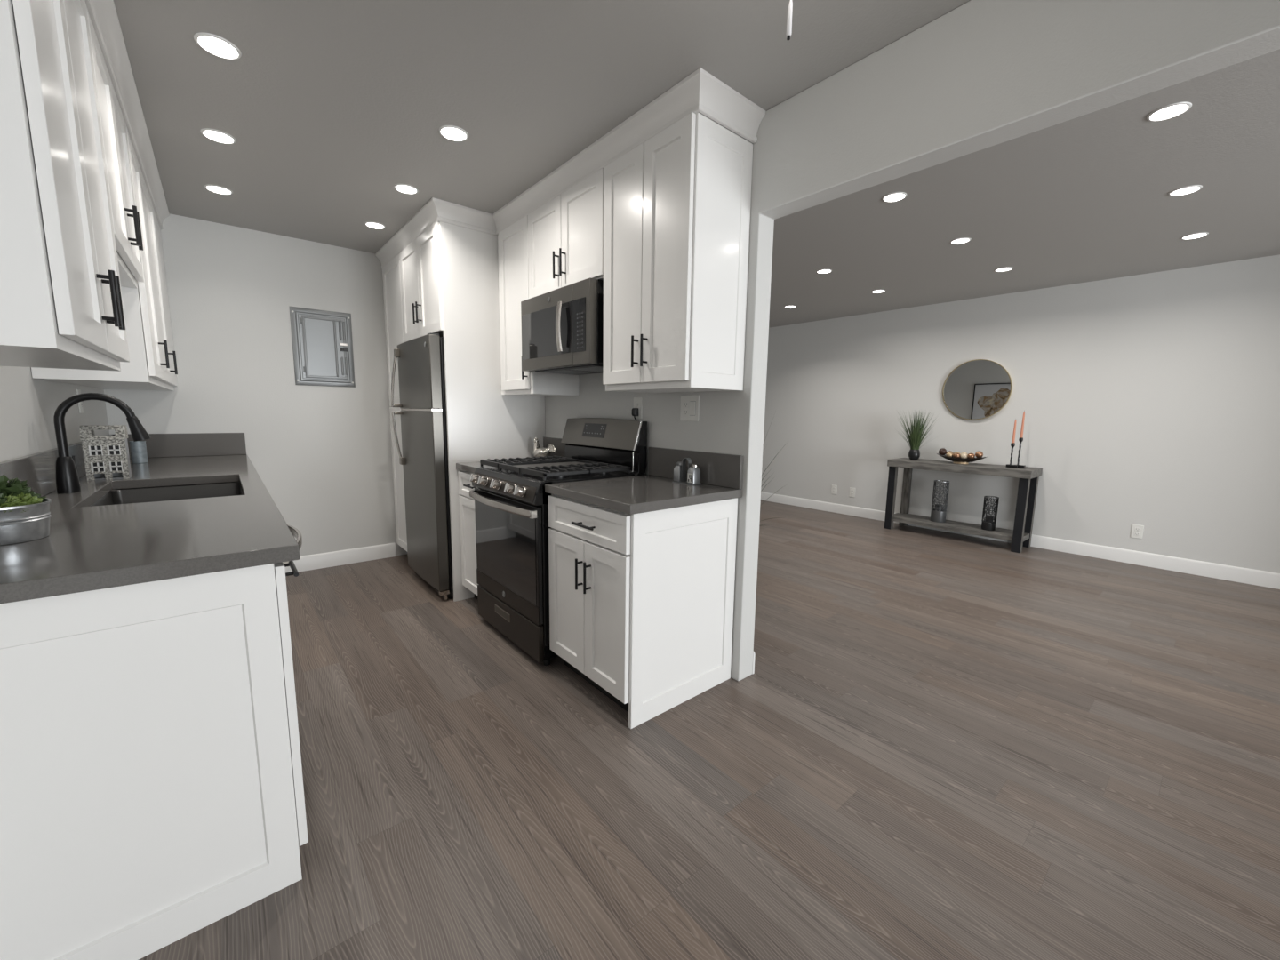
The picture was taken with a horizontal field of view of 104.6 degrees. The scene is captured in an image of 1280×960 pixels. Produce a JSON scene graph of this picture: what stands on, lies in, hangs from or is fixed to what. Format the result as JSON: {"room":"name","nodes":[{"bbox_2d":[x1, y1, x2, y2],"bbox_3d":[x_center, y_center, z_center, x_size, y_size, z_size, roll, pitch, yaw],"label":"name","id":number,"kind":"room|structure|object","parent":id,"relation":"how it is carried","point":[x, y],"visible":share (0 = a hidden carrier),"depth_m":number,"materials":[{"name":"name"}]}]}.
{"room":"kitchen","nodes":[
{"label":"kitchen","id":0,"kind":"room"},
{"bbox_2d":[0,366,109,462],"bbox_3d":[-0.382,0.077,-0.453,0.100,2.456,9.186,-6,10,-40],"label":"wall","id":1,"kind":"structure","parent":0,"point":[28,405],"depth_m":1.87,"materials":[{"name":"white paint"}]},
{"bbox_2d":[0,434,113,496],"bbox_3d":[-2.315,-0.038,1.944,0.020,0.152,3.040,-6,10,-40],"label":"backsplash","id":2,"kind":"structure","parent":1,"relation":"attached to","point":[38,468],"depth_m":1.80,"materials":[{"name":"stone"}]},
{"bbox_2d":[0,0,129,371],"bbox_3d":[-1.417,-0.796,1.052,0.368,1.050,0.783,-6,10,-40],"label":"upper cabinet","id":3,"kind":"object","parent":1,"relation":"attached to","point":[61,307],"visible":1,"depth_m":0.93,"materials":[{"name":"white wood"}]},
{"bbox_2d":[76,389,83,413],"bbox_3d":[-2.808,-0.396,2.482,0.008,0.118,0.072,-6,10,-40],"label":"wall outlet","id":4,"kind":"object","parent":1,"relation":"attached to","point":[78,391],"visible":0.73,"depth_m":2.47,"materials":[{"name":"white plastic"}]},
{"bbox_2d":[31,127,177,391],"bbox_3d":[-2.652,-1.010,2.506,0.368,1.055,1.534,-6,10,-40],"label":"upper cabinet","id":5,"kind":"object","parent":1,"relation":"attached to","point":[152,365],"visible":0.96,"depth_m":2.23,"materials":[{"name":"white wood"}]},
{"bbox_2d":[87,8,143,288],"bbox_3d":[-1.911,-1.067,1.612,0.368,0.678,0.757,-6,10,-40],"label":"upper cabinet","id":6,"kind":"object","parent":1,"relation":"attached to","point":[126,222],"visible":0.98,"depth_m":1.68,"materials":[{"name":"white wood"}]},
{"bbox_2d":[84,0,169,229],"bbox_3d":[-2.125,-1.447,1.835,0.386,0.104,3.133,-6,10,-40],"label":"trim","id":7,"kind":"structure","parent":1,"relation":"attached to","point":[103,14],"depth_m":1.83,"materials":[{"name":"white wood"}]},
{"bbox_2d":[104,213,407,556],"bbox_3d":[-2.486,-0.533,3.800,2.407,2.456,0.100,-6,10,-40],"label":"wall","id":8,"kind":"structure","parent":0,"point":[323,454],"depth_m":3.60,"materials":[{"name":"white paint"}]},
{"bbox_2d":[113,432,246,458],"bbox_3d":[-3.035,-0.233,3.298,0.636,0.152,0.020,-6,10,-40],"label":"backsplash","id":9,"kind":"structure","parent":8,"relation":"attached to","point":[158,445],"depth_m":3.32,"materials":[{"name":"stone"}]},
{"bbox_2d":[289,306,355,387],"bbox_3d":[-2.382,-0.993,3.732,0.390,0.560,0.032,-6,10,-40],"label":"breaker panel","id":10,"kind":"object","parent":8,"relation":"attached to","point":[322,340],"visible":1,"depth_m":3.72,"materials":[{"name":"silver metal"}]},
{"bbox_2d":[284,543,396,572],"bbox_3d":[-2.452,0.630,3.926,0.948,0.118,0.013,-6,10,-40],"label":"baseboard","id":11,"kind":"structure","parent":8,"relation":"attached to","point":[335,558],"depth_m":3.98,"materials":[{"name":"white wood"}]},
{"bbox_2d":[113,0,1279,327],"bbox_3d":[1.659,-1.523,2.108,6.742,0.080,10.800,-6,10,-40],"label":"ceiling","id":12,"kind":"structure","parent":0,"point":[328,106],"depth_m":2.17,"materials":[{"name":"grey paint"}]},
{"bbox_2d":[193,32,241,59],"bbox_3d":[-1.427,-1.464,1.675,0.124,0.006,0.124,-6,10,-40],"label":"recessed light","id":13,"kind":"object","parent":12,"relation":"in","point":[219,46],"visible":1,"depth_m":1.67,"materials":[{"name":"white plastic"}]},
{"bbox_2d":[200,128,236,143],"bbox_3d":[-1.899,-1.547,2.230,0.124,0.006,0.124,-6,10,-40],"label":"recessed light","id":14,"kind":"object","parent":12,"relation":"in","point":[216,135],"visible":1,"depth_m":2.23,"materials":[{"name":"white plastic"}]},
{"bbox_2d":[204,184,232,194],"bbox_3d":[-2.365,-1.629,2.779,0.124,0.006,0.124,-6,10,-40],"label":"recessed light","id":15,"kind":"object","parent":12,"relation":"in","point":[215,188],"visible":1,"depth_m":2.77,"materials":[{"name":"white plastic"}]},
{"bbox_2d":[364,221,385,229],"bbox_3d":[-1.758,-1.689,3.285,0.124,0.006,0.124,-6,10,-40],"label":"recessed light","id":16,"kind":"object","parent":12,"relation":"in","point":[374,225],"visible":1,"depth_m":3.28,"materials":[{"name":"white plastic"}]},
{"bbox_2d":[393,184,418,193],"bbox_3d":[-1.293,-1.607,2.736,0.124,0.006,0.124,-6,10,-40],"label":"recessed light","id":17,"kind":"object","parent":12,"relation":"in","point":[405,188],"visible":1,"depth_m":2.73,"materials":[{"name":"white plastic"}]},
{"bbox_2d":[438,125,468,141],"bbox_3d":[-0.821,-1.525,2.180,0.124,0.006,0.124,-6,10,-40],"label":"recessed light","id":18,"kind":"object","parent":12,"relation":"in","point":[452,132],"visible":1,"depth_m":2.17,"materials":[{"name":"white plastic"}]},
{"bbox_2d":[786,0,792,39],"bbox_3d":[0.308,-1.118,0.977,0.300,0.454,0.300,-6,10,-40],"label":"ceiling light","id":19,"kind":"object","parent":12,"relation":"attached to","point":[790,5],"visible":1,"depth_m":1.00,"materials":[{"name":"white"}]},
{"bbox_2d":[816,269,831,273],"bbox_3d":[1.559,-1.765,4.188,0.124,0.006,0.124,-6,10,-40],"label":"recessed light","id":20,"kind":"object","parent":12,"relation":"in","point":[821,271],"visible":1,"depth_m":4.18,"materials":[{"name":"white plastic"}]},
{"bbox_2d":[872,289,885,293],"bbox_3d":[2.329,-1.841,4.830,0.124,0.006,0.124,-6,10,-40],"label":"recessed light","id":21,"kind":"object","parent":12,"relation":"in","point":[875,291],"visible":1,"depth_m":4.82,"materials":[{"name":"white plastic"}]},
{"bbox_2d":[881,192,906,201],"bbox_3d":[1.413,-1.571,2.751,0.124,0.006,0.124,-6,10,-40],"label":"recessed light","id":22,"kind":"object","parent":12,"relation":"in","point":[894,196],"visible":1,"depth_m":2.74,"materials":[{"name":"white plastic"}]},
{"bbox_2d":[950,237,971,244],"bbox_3d":[2.213,-1.650,3.418,0.124,0.006,0.124,-6,10,-40],"label":"recessed light","id":23,"kind":"object","parent":12,"relation":"in","point":[962,240],"visible":1,"depth_m":3.40,"materials":[{"name":"white plastic"}]},
{"bbox_2d":[994,266,1013,271],"bbox_3d":[2.983,-1.727,4.060,0.124,0.006,0.124,-6,10,-40],"label":"recessed light","id":24,"kind":"object","parent":12,"relation":"in","point":[1006,268],"visible":1,"depth_m":4.05,"materials":[{"name":"white plastic"}]},
{"bbox_2d":[1146,102,1191,121],"bbox_3d":[2.089,-1.453,1.955,0.124,0.006,0.124,-6,10,-40],"label":"recessed light","id":25,"kind":"object","parent":12,"relation":"in","point":[1172,110],"visible":1,"depth_m":1.95,"materials":[{"name":"white plastic"}]},
{"bbox_2d":[1168,184,1202,195],"bbox_3d":[2.889,-1.532,2.623,0.124,0.006,0.124,-6,10,-40],"label":"recessed light","id":26,"kind":"object","parent":12,"relation":"in","point":[1188,189],"visible":1,"depth_m":2.62,"materials":[{"name":"white plastic"}]},
{"bbox_2d":[1180,232,1208,239],"bbox_3d":[3.658,-1.609,3.265,0.124,0.006,0.124,-6,10,-40],"label":"recessed light","id":27,"kind":"object","parent":12,"relation":"in","point":[1203,234],"visible":1,"depth_m":3.26,"materials":[{"name":"white plastic"}]},
{"bbox_2d":[138,499,1279,959],"bbox_3d":[1.623,0.979,2.450,6.742,0.060,10.800,-6,10,-40],"label":"floor","id":28,"kind":"structure","parent":0,"point":[938,745],"depth_m":1.71,"materials":[{"name":"brown wood"}]},
{"bbox_2d":[0,560,308,959],"bbox_3d":[-1.201,0.639,1.196,0.664,0.874,0.292,-6,10,-40],"label":"base cabinet","id":29,"kind":"object","parent":28,"relation":"on","point":[152,789],"visible":0.94,"depth_m":1.10,"materials":[{"name":"white wood"}]},
{"bbox_2d":[282,524,302,563],"bbox_3d":[-1.451,0.587,1.570,0.671,0.867,0.594,-6,10,-40],"label":"dishwasher","id":30,"kind":"object","parent":28,"relation":"on","point":[296,532],"visible":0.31,"depth_m":1.71,"materials":[{"name":"grey"}]},
{"bbox_2d":[382,254,407,551],"bbox_3d":[-1.635,-0.536,4.111,0.704,2.398,0.518,-6,10,-40],"label":"pantry cabinet","id":31,"kind":"object","parent":28,"relation":"on","point":[391,279],"visible":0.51,"depth_m":3.91,"materials":[{"name":"white wood"}]},
{"bbox_2d":[391,332,453,599],"bbox_3d":[-1.266,-0.112,3.587,0.797,1.712,0.714,-6,10,-40],"label":"refrigerator","id":32,"kind":"object","parent":28,"relation":"on","point":[424,460],"visible":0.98,"depth_m":3.23,"materials":[{"name":"silver metal"}]},
{"bbox_2d":[457,470,478,599],"bbox_3d":[-0.825,0.360,3.271,0.668,0.872,0.366,-6,10,-40],"label":"base cabinet","id":33,"kind":"object","parent":28,"relation":"on","point":[468,540],"visible":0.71,"depth_m":3.12,"materials":[{"name":"white wood"}]},
{"bbox_2d":[456,460,546,473],"bbox_3d":[-0.807,-0.094,3.218,0.646,0.038,0.368,-6,10,-40],"label":"countertop","id":34,"kind":"structure","parent":33,"relation":"on","point":[468,467],"depth_m":3.05,"materials":[{"name":"stone"}]},
{"bbox_2d":[533,437,556,456],"bbox_3d":[-0.655,-0.210,3.364,0.095,0.157,0.193,-6,10,-40],"label":"rooster figurine","id":35,"kind":"object","parent":34,"relation":"on","point":[538,452],"visible":0.78,"depth_m":3.35,"materials":[{"name":"silver metal"}]},
{"bbox_2d":[439,221,544,601],"bbox_3d":[-0.944,-0.416,3.312,0.685,2.400,0.019,-6,10,-40],"label":"panel","id":36,"kind":"object","parent":28,"relation":"on","point":[484,423],"visible":0.44,"depth_m":3.16,"materials":[{"name":"white"}]},
{"bbox_2d":[469,417,647,665],"bbox_3d":[-0.489,0.260,2.790,0.726,1.213,0.756,-6,10,-40],"label":"gas range","id":37,"kind":"object","parent":28,"relation":"on","point":[511,500],"visible":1,"depth_m":2.60,"materials":[{"name":"black metal"}]},
{"bbox_2d":[480,465,634,484],"bbox_3d":[-0.478,-0.058,2.752,0.545,0.042,0.756,-6,10,-40],"label":"cooktop","id":38,"kind":"object","parent":37,"relation":"in","point":[525,473],"depth_m":2.50,"materials":[{"name":"black metal"}]},
{"bbox_2d":[548,494,737,728],"bbox_3d":[-0.012,0.503,2.314,0.668,0.874,0.605,-6,10,-40],"label":"base cabinet","id":39,"kind":"object","parent":28,"relation":"on","point":[641,604],"visible":0.99,"depth_m":2.08,"materials":[{"name":"white wood"}]},
{"bbox_2d":[544,474,742,514],"bbox_3d":[0.009,0.049,2.257,0.646,0.038,0.630,-6,10,-40],"label":"countertop","id":40,"kind":"structure","parent":39,"relation":"on","point":[636,494],"depth_m":2.11,"materials":[{"name":"stone"}]},
{"bbox_2d":[672,457,701,485],"bbox_3d":[0.226,-0.046,2.380,0.064,0.122,0.132,-6,10,-40],"label":"caddy","id":41,"kind":"object","parent":40,"relation":"on","point":[690,461],"visible":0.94,"depth_m":2.39,"materials":[{"name":"grey metal"}]},
{"bbox_2d":[673,461,686,481],"bbox_3d":[0.195,-0.042,2.417,0.052,0.094,0.042,-6,10,-40],"label":"shaker","id":42,"kind":"object","parent":41,"relation":"in","point":[677,470],"visible":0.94,"depth_m":2.40,"materials":[{"name":"grey metal"}]},
{"bbox_2d":[672,480,701,485],"bbox_3d":[0.225,0.012,2.388,0.064,0.004,0.132,-6,10,-40],"label":"tray","id":43,"kind":"object","parent":41,"relation":"attached to","point":[683,482],"depth_m":2.37,"materials":[{"name":"grey metal"}]},
{"bbox_2d":[687,463,700,484],"bbox_3d":[0.255,-0.031,2.345,0.054,0.094,0.042,-6,10,-40],"label":"shaker","id":44,"kind":"object","parent":41,"relation":"in","point":[693,475],"visible":1,"depth_m":2.33,"materials":[{"name":"grey metal"}]},
{"bbox_2d":[759,420,784,526],"bbox_3d":[0.514,0.179,2.967,0.568,1.353,0.540,0,8,-4],"label":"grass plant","id":45,"kind":"object","parent":28,"relation":"on","point":[772,420],"visible":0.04,"depth_m":2.76,"materials":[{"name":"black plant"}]},
{"bbox_2d":[884,457,1042,552],"bbox_3d":[3.279,0.215,5.134,0.420,0.776,1.272,-6,10,-40],"label":"console table","id":46,"kind":"object","parent":28,"relation":"on","point":[1020,537],"visible":1,"depth_m":4.92,"materials":[{"name":"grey wood"}]},
{"bbox_2d":[896,409,935,460],"bbox_3d":[2.985,-0.490,5.367,0.430,0.549,0.455,-4,9,-33],"label":"potted grass","id":47,"kind":"object","parent":46,"relation":"on","point":[915,436],"depth_m":5.33,"materials":[{"name":"green plant"}]},
{"bbox_2d":[908,449,919,460],"bbox_3d":[2.982,-0.274,5.385,0.114,0.116,0.114,-6,10,-40],"label":"pot","id":48,"kind":"object","parent":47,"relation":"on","point":[913,454],"depth_m":5.34,"materials":[{"name":"black ceramic"}]},
{"bbox_2d":[930,480,949,522],"bbox_3d":[3.182,0.225,5.252,0.142,0.434,0.142,-6,10,-40],"label":"candle lantern","id":49,"kind":"object","parent":46,"relation":"on","point":[939,514],"visible":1,"depth_m":5.22,"materials":[{"name":"grey metal"}]},
{"bbox_2d":[936,453,986,463],"bbox_3d":[3.288,-0.212,5.066,0.196,0.088,0.464,-6,10,-40],"label":"bowl","id":50,"kind":"object","parent":46,"relation":"on","point":[958,460],"visible":0.9,"depth_m":5.01,"materials":[{"name":"black metal"}]},
{"bbox_2d":[938,448,946,455],"bbox_3d":[3.164,-0.295,5.173,0.074,0.071,0.073,-6,10,-40],"label":"ball","id":51,"kind":"object","parent":50,"relation":"on","point":[942,452],"visible":1,"depth_m":5.15,"materials":[{"name":"brown"}]},
{"bbox_2d":[945,451,952,457],"bbox_3d":[3.198,-0.259,5.112,0.062,0.060,0.061,-6,10,-40],"label":"ball","id":52,"kind":"object","parent":50,"relation":"in","point":[948,454],"visible":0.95,"depth_m":5.09,"materials":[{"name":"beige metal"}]},
{"bbox_2d":[952,452,960,457],"bbox_3d":[3.238,-0.247,5.058,0.064,0.062,0.064,-6,10,-40],"label":"ball","id":53,"kind":"object","parent":50,"relation":"in","point":[956,454],"visible":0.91,"depth_m":5.04,"materials":[{"name":"orange metal"}]},
{"bbox_2d":[960,453,967,458],"bbox_3d":[3.285,-0.240,5.012,0.064,0.062,0.064,-6,10,-40],"label":"ball","id":54,"kind":"object","parent":50,"relation":"in","point":[963,455],"visible":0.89,"depth_m":4.99,"materials":[{"name":"beige"}]},
{"bbox_2d":[967,453,975,458],"bbox_3d":[3.322,-0.238,4.965,0.064,0.062,0.064,-6,10,-40],"label":"ball","id":55,"kind":"object","parent":50,"relation":"in","point":[970,455],"visible":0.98,"depth_m":4.94,"materials":[{"name":"orange metal"}]},
{"bbox_2d":[975,450,983,457],"bbox_3d":[3.386,-0.255,4.942,0.069,0.067,0.068,-6,10,-40],"label":"ball","id":56,"kind":"object","parent":50,"relation":"on","point":[979,454],"visible":0.98,"depth_m":4.92,"materials":[{"name":"orange metal"}]},
{"bbox_2d":[981,496,999,530],"bbox_3d":[3.462,0.329,4.898,0.119,0.331,0.119,-6,10,-40],"label":"candle lantern","id":57,"kind":"object","parent":46,"relation":"on","point":[988,524],"visible":1,"depth_m":4.87,"materials":[{"name":"grey metal"}]},
{"bbox_2d":[1005,437,1025,468],"bbox_3d":[3.585,-0.259,4.704,0.070,0.288,0.140,-6,10,-40],"label":"candle holder","id":58,"kind":"object","parent":46,"relation":"on","point":[1012,444],"visible":1,"depth_m":4.70,"materials":[{"name":"black metal"}]},
{"bbox_2d":[1011,419,1016,442],"bbox_3d":[3.552,-0.462,4.695,0.022,0.242,0.022,-6,10,-40],"label":"taper candle","id":59,"kind":"object","parent":58,"relation":"on","point":[1015,421],"visible":1,"depth_m":4.69,"materials":[{"name":"brown wax"}]},
{"bbox_2d":[1019,410,1024,437],"bbox_3d":[3.607,-0.521,4.664,0.022,0.266,0.022,-6,10,-40],"label":"taper candle","id":60,"kind":"object","parent":58,"relation":"on","point":[1023,416],"visible":1,"depth_m":4.66,"materials":[{"name":"brown wax"}]},
{"bbox_3d":[-2.662,0.382,2.917,0.662,0.872,1.212,-6,10,-40],"label":"base cabinet","id":61,"kind":"object","parent":28,"relation":"on","visible":0},
{"bbox_2d":[0,454,300,604],"bbox_3d":[-2.071,0.032,2.162,0.660,0.038,3.040,-6,10,-40],"label":"countertop","id":62,"kind":"structure","parent":61,"relation":"on","point":[86,548],"depth_m":1.28,"materials":[{"name":"stone"}]},
{"bbox_2d":[0,474,51,545],"bbox_3d":[-1.569,0.065,1.213,0.166,0.166,0.178,-6,10,-40],"label":"greenery","id":63,"kind":"object","parent":62,"relation":"on","point":[25,516],"visible":1,"depth_m":1.21,"materials":[{"name":"silver metal"}]},
{"bbox_2d":[0,498,51,545],"bbox_3d":[-1.566,0.103,1.215,0.166,0.090,0.166,-6,10,-40],"label":"tub","id":64,"kind":"object","parent":62,"relation":"on","point":[21,520],"depth_m":1.20,"materials":[{"name":"silver metal"}]},
{"bbox_2d":[53,392,150,493],"bbox_3d":[-2.115,-0.150,1.952,0.271,0.378,0.100,-6,10,-40],"label":"faucet","id":65,"kind":"object","parent":62,"relation":"on","point":[67,477],"visible":1,"depth_m":1.87,"materials":[{"name":"black metal"}]},
{"bbox_2d":[79,424,131,480],"bbox_3d":[-2.423,-0.126,2.249,0.139,0.242,0.097,-6,10,-40],"label":"lantern","id":66,"kind":"object","parent":62,"relation":"on","point":[107,457],"visible":1,"depth_m":2.22,"materials":[{"name":"grey stone"}]},
{"bbox_2d":[128,440,148,463],"bbox_3d":[-2.935,-0.164,2.898,0.072,0.125,0.072,-6,10,-40],"label":"canister","id":67,"kind":"object","parent":62,"relation":"on","point":[139,454],"visible":0.95,"depth_m":2.88,"materials":[{"name":"silver metal"}]},
{"bbox_2d":[90,481,242,506],"bbox_3d":[-1.939,0.162,2.060,0.467,0.184,0.807,-6,10,-40],"label":"sink","id":68,"kind":"object","parent":62,"relation":"in","point":[174,492],"visible":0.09,"depth_m":2.32,"materials":[{"name":"grey metal"}]},
{"bbox_2d":[544,0,1279,680],"bbox_3d":[-0.149,-0.389,2.985,0.107,2.456,7.200,-6,10,-40],"label":"wall","id":69,"kind":"structure","parent":0,"point":[980,75],"depth_m":1.57,"materials":[{"name":"white paint"}]},
{"bbox_2d":[399,221,443,342],"bbox_3d":[-1.212,-1.316,3.483,0.738,0.672,0.801,-6,10,-40],"label":"upper cabinet","id":70,"kind":"object","parent":69,"relation":"attached to","point":[420,276],"visible":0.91,"depth_m":3.21,"materials":[{"name":"white wood"}]},
{"bbox_2d":[497,215,579,396],"bbox_3d":[-0.661,-1.069,3.130,0.384,1.050,0.470,-6,10,-40],"label":"upper cabinet","id":71,"kind":"object","parent":69,"relation":"attached to","point":[513,240],"visible":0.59,"depth_m":3.05,"materials":[{"name":"white"}]},
{"bbox_2d":[543,436,564,456],"bbox_3d":[-0.566,-0.212,3.405,0.020,0.152,0.368,-6,10,-40],"label":"backsplash","id":72,"kind":"structure","parent":69,"relation":"attached to","point":[559,447],"depth_m":3.40,"materials":[{"name":"stone"}]},
{"bbox_2d":[528,168,603,298],"bbox_3d":[-0.289,-1.267,2.660,0.384,0.520,0.734,-6,10,-40],"label":"upper cabinet","id":73,"kind":"object","parent":69,"relation":"attached to","point":[565,234],"visible":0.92,"depth_m":2.51,"materials":[{"name":"white wood"}]},
{"bbox_2d":[520,277,603,375],"bbox_3d":[-0.330,-0.802,2.713,0.431,0.398,0.700,-6,10,-40],"label":"microwave","id":74,"kind":"object","parent":73,"relation":"attached to","point":[563,328],"visible":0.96,"depth_m":2.50,"materials":[{"name":"grey metal"}]},
{"bbox_2d":[375,67,765,268],"bbox_3d":[-0.863,-1.568,2.853,3.224,0.104,0.414,7,10,38],"label":"trim","id":75,"kind":"structure","parent":69,"relation":"attached to","point":[700,92],"depth_m":2.19,"materials":[{"name":"white wood"}]},
{"bbox_2d":[632,408,638,420],"bbox_3d":[-0.030,-0.236,2.742,0.031,0.322,0.034,-6,10,-40],"label":"plug","id":76,"kind":"object","parent":69,"relation":"attached to","point":[635,411],"visible":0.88,"depth_m":2.71,"materials":[{"name":"black plastic"}]},
{"bbox_2d":[633,397,642,418],"bbox_3d":[-0.013,-0.397,2.730,0.008,0.118,0.072,-6,10,-40],"label":"wall outlet","id":77,"kind":"object","parent":69,"relation":"attached to","point":[637,401],"visible":0.83,"depth_m":2.72,"materials":[{"name":"white plastic"}]},
{"bbox_2d":[603,112,752,392],"bbox_3d":[0.128,-0.931,2.201,0.384,1.050,0.577,-6,10,-40],"label":"upper cabinet","id":78,"kind":"object","parent":69,"relation":"attached to","point":[676,204],"visible":0.98,"depth_m":2.03,"materials":[{"name":"white wood"}]},
{"bbox_2d":[680,395,699,421],"bbox_3d":[0.243,-0.352,2.429,0.008,0.125,0.125,-6,10,-40],"label":"switch plate","id":79,"kind":"object","parent":69,"relation":"attached to","point":[690,404],"visible":1,"depth_m":2.42,"materials":[{"name":"white plastic"}]},
{"bbox_2d":[683,401,687,407],"bbox_3d":[0.227,-0.373,2.442,0.002,0.029,0.033,-6,10,-40],"label":"socket","id":80,"kind":"object","parent":79,"relation":"attached to","point":[685,404],"depth_m":2.44,"materials":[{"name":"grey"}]},
{"bbox_2d":[683,408,687,415],"bbox_3d":[0.226,-0.335,2.447,0.002,0.029,0.033,-6,10,-40],"label":"socket","id":81,"kind":"object","parent":79,"relation":"attached to","point":[685,411],"depth_m":2.45,"materials":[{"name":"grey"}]},
{"bbox_2d":[648,447,743,488],"bbox_3d":[0.252,-0.069,2.442,0.020,0.152,0.624,-6,10,-40],"label":"backsplash","id":82,"kind":"structure","parent":69,"relation":"attached to","point":[719,469],"depth_m":2.36,"materials":[{"name":"stone"}]},
{"bbox_2d":[752,651,755,674],"bbox_3d":[-0.942,0.621,4.150,0.013,0.118,4.643,-6,10,-40],"label":"baseboard","id":83,"kind":"structure","parent":69,"relation":"attached to","point":[754,653],"depth_m":2.39,"materials":[{"name":"white wood"}]},
{"bbox_2d":[760,254,1279,573],"bbox_3d":[4.184,-0.520,4.401,0.100,2.456,10.800,-6,10,-40],"label":"wall","id":84,"kind":"structure","parent":0,"point":[1150,400],"depth_m":4.51,"materials":[{"name":"white paint"}]},
{"bbox_2d":[831,484,837,494],"bbox_3d":[2.509,0.124,6.399,0.008,0.118,0.072,-6,10,-40],"label":"wall outlet","id":85,"kind":"object","parent":84,"relation":"attached to","point":[834,487],"visible":1,"depth_m":6.40,"materials":[{"name":"white plastic"}]},
{"bbox_2d":[848,487,855,497],"bbox_3d":[2.666,0.155,6.215,0.008,0.118,0.072,-6,10,-40],"label":"wall outlet","id":86,"kind":"object","parent":84,"relation":"attached to","point":[852,490],"visible":1,"depth_m":6.21,"materials":[{"name":"white plastic"}]},
{"bbox_2d":[942,359,1012,420],"bbox_3d":[3.467,-0.930,5.111,0.025,0.618,0.618,-6,10,-40],"label":"round mirror","id":87,"kind":"object","parent":84,"relation":"attached to","point":[975,389],"visible":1,"depth_m":5.10,"materials":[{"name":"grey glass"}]},
{"bbox_2d":[760,491,1279,589],"bbox_3d":[3.043,0.453,5.795,0.013,0.118,7.240,-6,10,-40],"label":"baseboard","id":88,"kind":"structure","parent":84,"relation":"attached to","point":[1206,569],"depth_m":4.39,"materials":[{"name":"white wood"}]},
{"bbox_2d":[1130,524,1143,538],"bbox_3d":[4.306,0.446,4.285,0.008,0.118,0.072,-6,10,-40],"label":"wall outlet","id":89,"kind":"object","parent":84,"relation":"attached to","point":[1137,531],"visible":1,"depth_m":4.28,"materials":[{"name":"white plastic"}]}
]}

